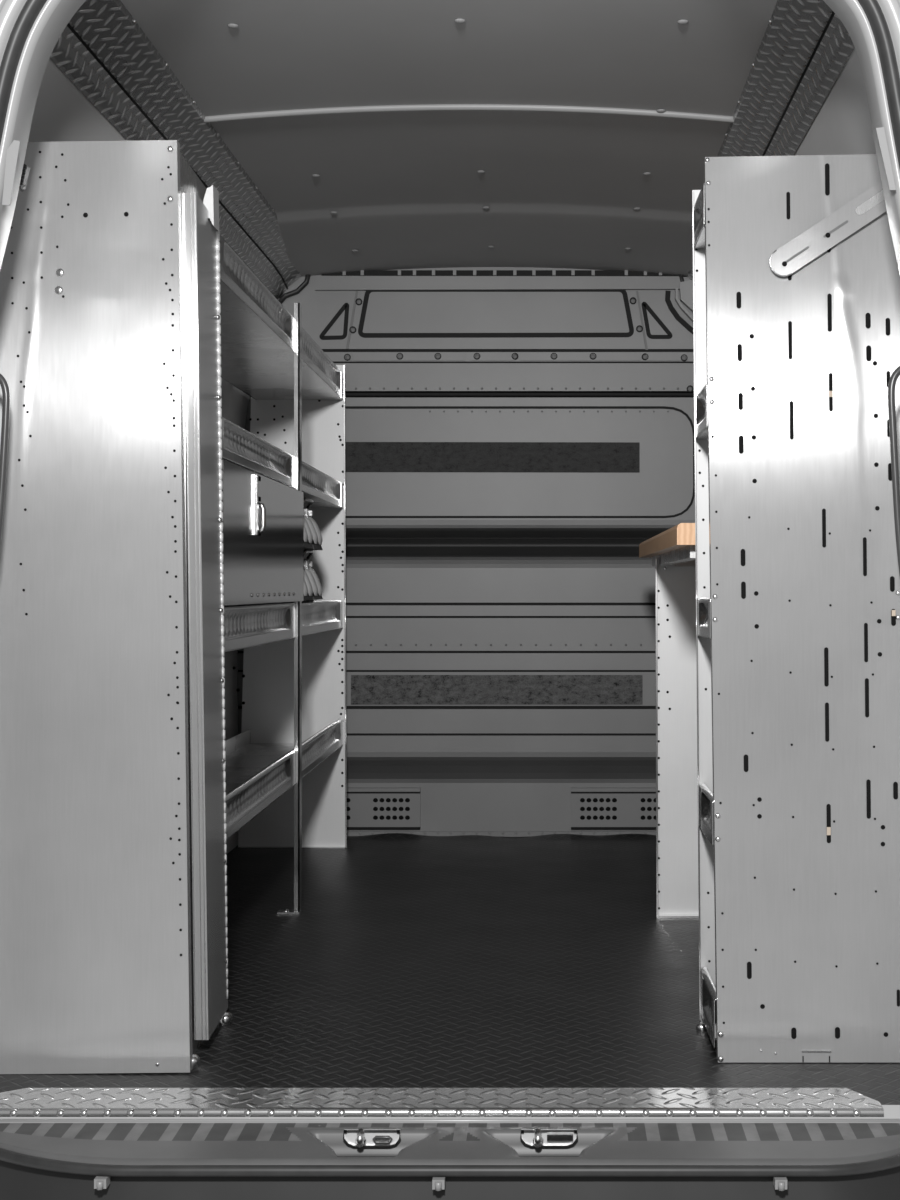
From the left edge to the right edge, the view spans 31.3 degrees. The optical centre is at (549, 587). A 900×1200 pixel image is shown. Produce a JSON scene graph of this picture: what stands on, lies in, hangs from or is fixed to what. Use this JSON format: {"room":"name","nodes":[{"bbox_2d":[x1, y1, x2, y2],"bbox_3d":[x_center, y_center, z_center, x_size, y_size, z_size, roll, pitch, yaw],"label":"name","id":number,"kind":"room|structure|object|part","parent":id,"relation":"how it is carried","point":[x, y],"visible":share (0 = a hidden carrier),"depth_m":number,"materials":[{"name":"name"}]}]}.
{"room":"vehicle interior","nodes":[
{"label":"vehicle interior","id":0,"kind":"room"},
{"bbox_2d":[28,58,249,853],"bbox_3d":[-0.897,-0.117,3.925,0.265,1.915,2.950,0,0,0],"label":"wall","id":1,"kind":"structure","parent":0,"point":[62,112],"depth_m":3.16,"materials":[{"name":"grey paint"}]},
{"bbox_2d":[0,374,9,542],"bbox_3d":[-0.941,-0.179,2.660,0.085,0.442,0.012,0,0,0],"label":"handle","id":2,"kind":"object","parent":1,"relation":"attached to","point":[4,386],"visible":1,"depth_m":2.65,"materials":[{"name":"grey metal"}]},
{"bbox_2d":[19,164,29,191],"bbox_3d":[-0.889,-0.694,2.706,0.017,0.046,0.029,0,0,0],"label":"door hinge","id":3,"kind":"object","parent":1,"relation":"attached to","point":[25,172],"visible":0.91,"depth_m":2.70,"materials":[{"name":"silver metal"}]},
{"bbox_2d":[50,0,310,303],"bbox_3d":[-0.841,-0.996,3.885,0.133,0.152,2.830,0,0,0],"label":"crown molding","id":4,"kind":"structure","parent":1,"relation":"attached to","point":[103,50],"depth_m":3.41,"materials":[{"name":"metal"}]},
{"bbox_2d":[0,1119,899,1122],"bbox_3d":[-0.173,0.858,2.552,1.754,0.024,0.014,0,0,0],"label":"trim","id":5,"kind":"structure","parent":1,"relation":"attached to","point":[1,1120],"depth_m":2.55,"materials":[{"name":"white paint"}]},
{"bbox_2d":[121,0,776,276],"bbox_3d":[-0.183,-1.058,3.940,1.294,0.078,2.920,0,0,0],"label":"ceiling","id":6,"kind":"structure","parent":0,"point":[377,134],"depth_m":3.62,"materials":[{"name":"paint"}]},
{"bbox_2d":[0,833,899,1104],"bbox_3d":[-0.183,0.836,4.009,1.674,0.015,2.818,0,0,0],"label":"floor","id":7,"kind":"structure","parent":0,"point":[407,960],"depth_m":3.45,"materials":[{"name":"black rubber"}]},
{"bbox_2d":[0,140,232,1073],"bbox_3d":[-0.803,0.035,2.929,0.384,1.635,0.344,0,0,0],"label":"end panel","id":8,"kind":"object","parent":7,"relation":"on","point":[114,929],"visible":0.98,"depth_m":2.77,"materials":[{"name":"metal"}]},
{"bbox_3d":[-0.655,0.033,2.950,0.027,1.615,0.300,0,0,0],"label":"frame","id":9,"kind":"part","parent":8,"relation":"part of","materials":[{"name":"metal"}]},
{"bbox_3d":[-0.635,0.053,2.982,0.048,1.521,0.235,0,0,0],"label":"door","id":10,"kind":"part","parent":8,"relation":"part of","materials":[{"name":"metal"}]},
{"bbox_2d":[219,235,346,913],"bbox_3d":[-0.819,0.052,4.138,0.372,1.577,2.078,0,0,-1],"label":"shelving unit","id":11,"kind":"object","parent":7,"relation":"on","point":[286,770],"visible":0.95,"depth_m":4.49,"materials":[{"name":"metal"}]},
{"bbox_3d":[-0.636,-0.180,3.461,0.007,0.130,0.014,0,0,0],"label":"latch plate","id":12,"kind":"part","parent":11,"relation":"part of","materials":[{"name":"metal"}]},
{"bbox_3d":[-0.808,0.480,4.135,0.323,0.050,2.066,0,0,0],"label":"shelf","id":13,"kind":"part","parent":11,"relation":"part of","materials":[{"name":"metal"}]},
{"bbox_3d":[-0.630,-0.153,3.490,0.020,0.069,0.011,0,0,0],"label":"latch handle","id":14,"kind":"part","parent":11,"relation":"part of","materials":[{"name":"metal"}]},
{"bbox_3d":[-0.647,-0.108,3.648,0.014,0.284,1.084,0,0,-1],"label":"door","id":15,"kind":"part","parent":11,"relation":"part of","materials":[{"name":"metal"}]},
{"bbox_3d":[-0.798,-0.623,4.135,0.303,0.030,2.066,0,0,0],"label":"shelf","id":16,"kind":"part","parent":11,"relation":"part of","materials":[{"name":"metal"}]},
{"bbox_3d":[-0.808,-0.278,4.135,0.323,0.040,2.066,0,0,0],"label":"shelf","id":17,"kind":"part","parent":11,"relation":"part of","materials":[{"name":"metal"}]},
{"bbox_3d":[-0.843,0.060,5.171,0.367,1.561,0.004,0,0,0],"label":"panel","id":18,"kind":"part","parent":11,"relation":"part of","materials":[{"name":"metal"}]},
{"bbox_2d":[303,569,312,599],"bbox_3d":[-0.752,0.008,4.282,0.220,0.229,0.165,0,0,0],"label":"case","id":19,"kind":"object","parent":11,"relation":"in","point":[307,587],"visible":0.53,"depth_m":4.30,"materials":[{"name":"grey plastic"}]},
{"bbox_2d":[303,516,312,548],"bbox_3d":[-0.752,-0.179,4.282,0.220,0.142,0.165,0,0,0],"label":"case","id":20,"kind":"object","parent":19,"relation":"on","point":[307,534],"visible":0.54,"depth_m":4.30,"materials":[{"name":"grey plastic"}]},
{"bbox_2d":[303,549,322,598],"bbox_3d":[-0.752,0.008,4.468,0.220,0.229,0.165,0,0,0],"label":"case","id":21,"kind":"object","parent":11,"relation":"in","point":[315,582],"visible":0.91,"depth_m":4.45,"materials":[{"name":"grey plastic"}]},
{"bbox_3d":[-0.680,-0.093,4.468,0.021,0.027,0.134,0,0,0],"label":"handle","id":22,"kind":"part","parent":21,"relation":"part of","materials":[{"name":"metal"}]},
{"bbox_2d":[303,497,322,549],"bbox_3d":[-0.752,-0.179,4.468,0.220,0.142,0.165,0,0,0],"label":"case","id":23,"kind":"object","parent":21,"relation":"on","point":[317,540],"visible":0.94,"depth_m":4.46,"materials":[{"name":"grey plastic"}]},
{"bbox_3d":[-0.680,-0.236,4.468,0.021,0.027,0.134,0,0,0],"label":"handle","id":24,"kind":"part","parent":23,"relation":"part of","materials":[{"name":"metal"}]},
{"bbox_2d":[0,1088,883,1116],"bbox_3d":[-0.228,0.840,2.613,1.526,0.012,0.114,0,0,0],"label":"plate","id":25,"kind":"object","parent":7,"relation":"on","point":[26,1102],"visible":1,"depth_m":2.59,"materials":[{"name":"metal"}]},
{"bbox_3d":[-0.228,0.837,2.619,1.526,0.006,0.102,0,0,0],"label":"plate","id":26,"kind":"part","parent":25,"relation":"part of","materials":[{"name":"silver metal"}]},
{"bbox_2d":[0,1123,899,1199],"bbox_3d":[-0.127,0.996,2.500,1.758,0.289,0.329,0,0,0],"label":"bumper cover","id":27,"kind":"object","parent":7,"relation":"attached to","point":[39,1161],"visible":1,"depth_m":2.40,"materials":[{"name":"grey plastic"}]},
{"bbox_2d":[343,1128,400,1147],"bbox_3d":[-0.278,0.858,2.493,0.090,0.030,0.027,0,0,0],"label":"plate","id":28,"kind":"object","parent":27,"relation":"on","point":[360,1137],"visible":1,"depth_m":2.50,"materials":[{"name":"metal"}]},
{"bbox_2d":[520,1128,577,1147],"bbox_3d":[-0.002,0.858,2.493,0.090,0.030,0.027,0,0,0],"label":"plate","id":29,"kind":"object","parent":27,"relation":"on","point":[537,1137],"visible":1,"depth_m":2.50,"materials":[{"name":"metal"}]},
{"bbox_2d":[639,523,698,918],"bbox_3d":[0.445,0.356,3.820,0.390,0.968,1.340,0,0,0],"label":"workbench","id":30,"kind":"object","parent":7,"relation":"on","point":[671,551],"visible":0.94,"depth_m":4.09,"materials":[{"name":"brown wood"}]},
{"bbox_2d":[639,523,694,557],"bbox_3d":[0.445,-0.106,3.820,0.390,0.043,1.340,0,0,0],"label":"countertop","id":31,"kind":"structure","parent":30,"relation":"on","point":[681,535],"depth_m":3.38,"materials":[{"name":"brown wood"}]},
{"bbox_3d":[0.450,-0.070,3.800,0.340,0.030,1.200,0,0,0],"label":"rail","id":32,"kind":"part","parent":30,"relation":"part of","materials":[{"name":"metal"}]},
{"bbox_3d":[0.455,0.379,4.091,0.370,0.922,0.004,0,0,0],"label":"support panel","id":33,"kind":"part","parent":30,"relation":"part of","materials":[{"name":"metal"}]},
{"bbox_2d":[692,154,899,1062],"bbox_3d":[0.472,0.035,2.948,0.402,1.622,0.254,0,0,0],"label":"end panel","id":34,"kind":"object","parent":7,"relation":"on","point":[798,577],"visible":1,"depth_m":2.83,"materials":[{"name":"metal"}]},
{"bbox_2d":[694,225,704,248],"bbox_3d":[0.438,-0.665,2.977,0.323,0.030,0.183,0,0,0],"label":"shelf","id":35,"kind":"object","parent":34,"relation":"attached to","point":[699,230],"depth_m":2.99,"materials":[{"name":"metal"}]},
{"bbox_2d":[697,428,707,438],"bbox_3d":[0.441,-0.300,2.977,0.319,0.030,0.183,0,0,0],"label":"shelf","id":36,"kind":"object","parent":34,"relation":"attached to","point":[702,433],"depth_m":2.98,"materials":[{"name":"metal"}]},
{"bbox_3d":[0.473,0.034,3.071,0.398,1.610,0.004,0,0,0],"label":"panel","id":37,"kind":"part","parent":34,"relation":"part of","materials":[{"name":"metal"}]},
{"bbox_2d":[769,181,886,276],"bbox_3d":[0.516,-0.647,2.841,0.254,0.189,0.006,0,0,0],"label":"bracket","id":38,"kind":"object","parent":34,"relation":"attached to","point":[784,261],"visible":0.98,"depth_m":2.84,"materials":[{"name":"metal"}]},
{"bbox_2d":[237,267,694,836],"bbox_3d":[-0.183,-0.086,5.425,1.694,1.948,0.370,0,0,0],"label":"wall","id":39,"kind":"structure","parent":0,"point":[448,573],"depth_m":5.27,"materials":[{"name":"grey metal"}]},
{"bbox_2d":[347,788,419,829],"bbox_3d":[-0.592,0.746,5.410,0.307,0.141,0.020,0,0,0],"label":"air vent","id":40,"kind":"object","parent":39,"relation":"in","point":[367,808],"visible":0.77,"depth_m":5.41,"materials":[{"name":"grey metal"}]},
{"bbox_3d":[-0.463,-0.761,5.267,0.366,0.025,0.006,0,0,0],"label":"rail","id":41,"kind":"part","parent":39,"relation":"part of","materials":[{"name":"grey metal"}]},
{"bbox_2d":[345,442,639,471],"bbox_3d":[-0.215,-0.431,5.269,1.019,0.100,0.003,0,0,0],"label":"tape strip","id":42,"kind":"object","parent":39,"relation":"attached to","point":[359,456],"visible":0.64,"depth_m":5.27,"materials":[{"name":"black fabric"}]},
{"bbox_3d":[-0.189,-0.761,5.267,0.148,0.025,0.006,0,0,0],"label":"rail","id":43,"kind":"part","parent":39,"relation":"part of","materials":[{"name":"grey metal"}]},
{"bbox_2d":[351,675,642,704],"bbox_3d":[-0.175,0.335,5.269,0.960,0.097,0.003,0,0,0],"label":"tape strip","id":44,"kind":"object","parent":39,"relation":"attached to","point":[365,689],"visible":1,"depth_m":5.27,"materials":[{"name":"grey fabric"}]},
{"bbox_3d":[0.099,-0.761,5.267,0.395,0.025,0.006,0,0,0],"label":"rail","id":45,"kind":"part","parent":39,"relation":"part of","materials":[{"name":"grey metal"}]},
{"bbox_2d":[571,788,655,829],"bbox_3d":[0.229,0.746,5.410,0.316,0.141,0.020,0,0,0],"label":"air vent","id":46,"kind":"object","parent":39,"relation":"in","point":[591,808],"visible":0.83,"depth_m":5.41,"materials":[{"name":"grey metal"}]},
{"bbox_3d":[0.385,-0.761,5.267,0.138,0.025,0.006,0,0,0],"label":"rail","id":47,"kind":"part","parent":39,"relation":"part of","materials":[{"name":"grey metal"}]},
{"bbox_2d":[794,48,875,154],"bbox_3d":[0.531,-0.117,3.925,0.265,1.915,2.950,0,0,0],"label":"wall","id":48,"kind":"structure","parent":0,"point":[842,124],"depth_m":3.05,"materials":[{"name":"grey paint"}]},
{"bbox_2d":[0,0,899,273],"bbox_3d":[-0.154,-0.208,2.458,1.919,2.062,0.115,0,0,0],"label":"trim","id":49,"kind":"structure","parent":48,"relation":"attached to","point":[30,30],"depth_m":2.44,"materials":[{"name":"white paint"}]},
{"bbox_2d":[678,0,854,281],"bbox_3d":[0.475,-0.996,3.885,0.133,0.152,2.830,0,0,0],"label":"trim","id":50,"kind":"structure","parent":48,"relation":"attached to","point":[804,48],"depth_m":3.19,"materials":[{"name":"metal"}]},
{"bbox_2d":[888,366,899,574],"bbox_3d":[0.603,-0.164,2.660,0.083,0.475,0.012,0,0,0],"label":"handle","id":51,"kind":"object","parent":48,"relation":"attached to","point":[892,382],"visible":1,"depth_m":2.65,"materials":[{"name":"grey metal"}]}
]}

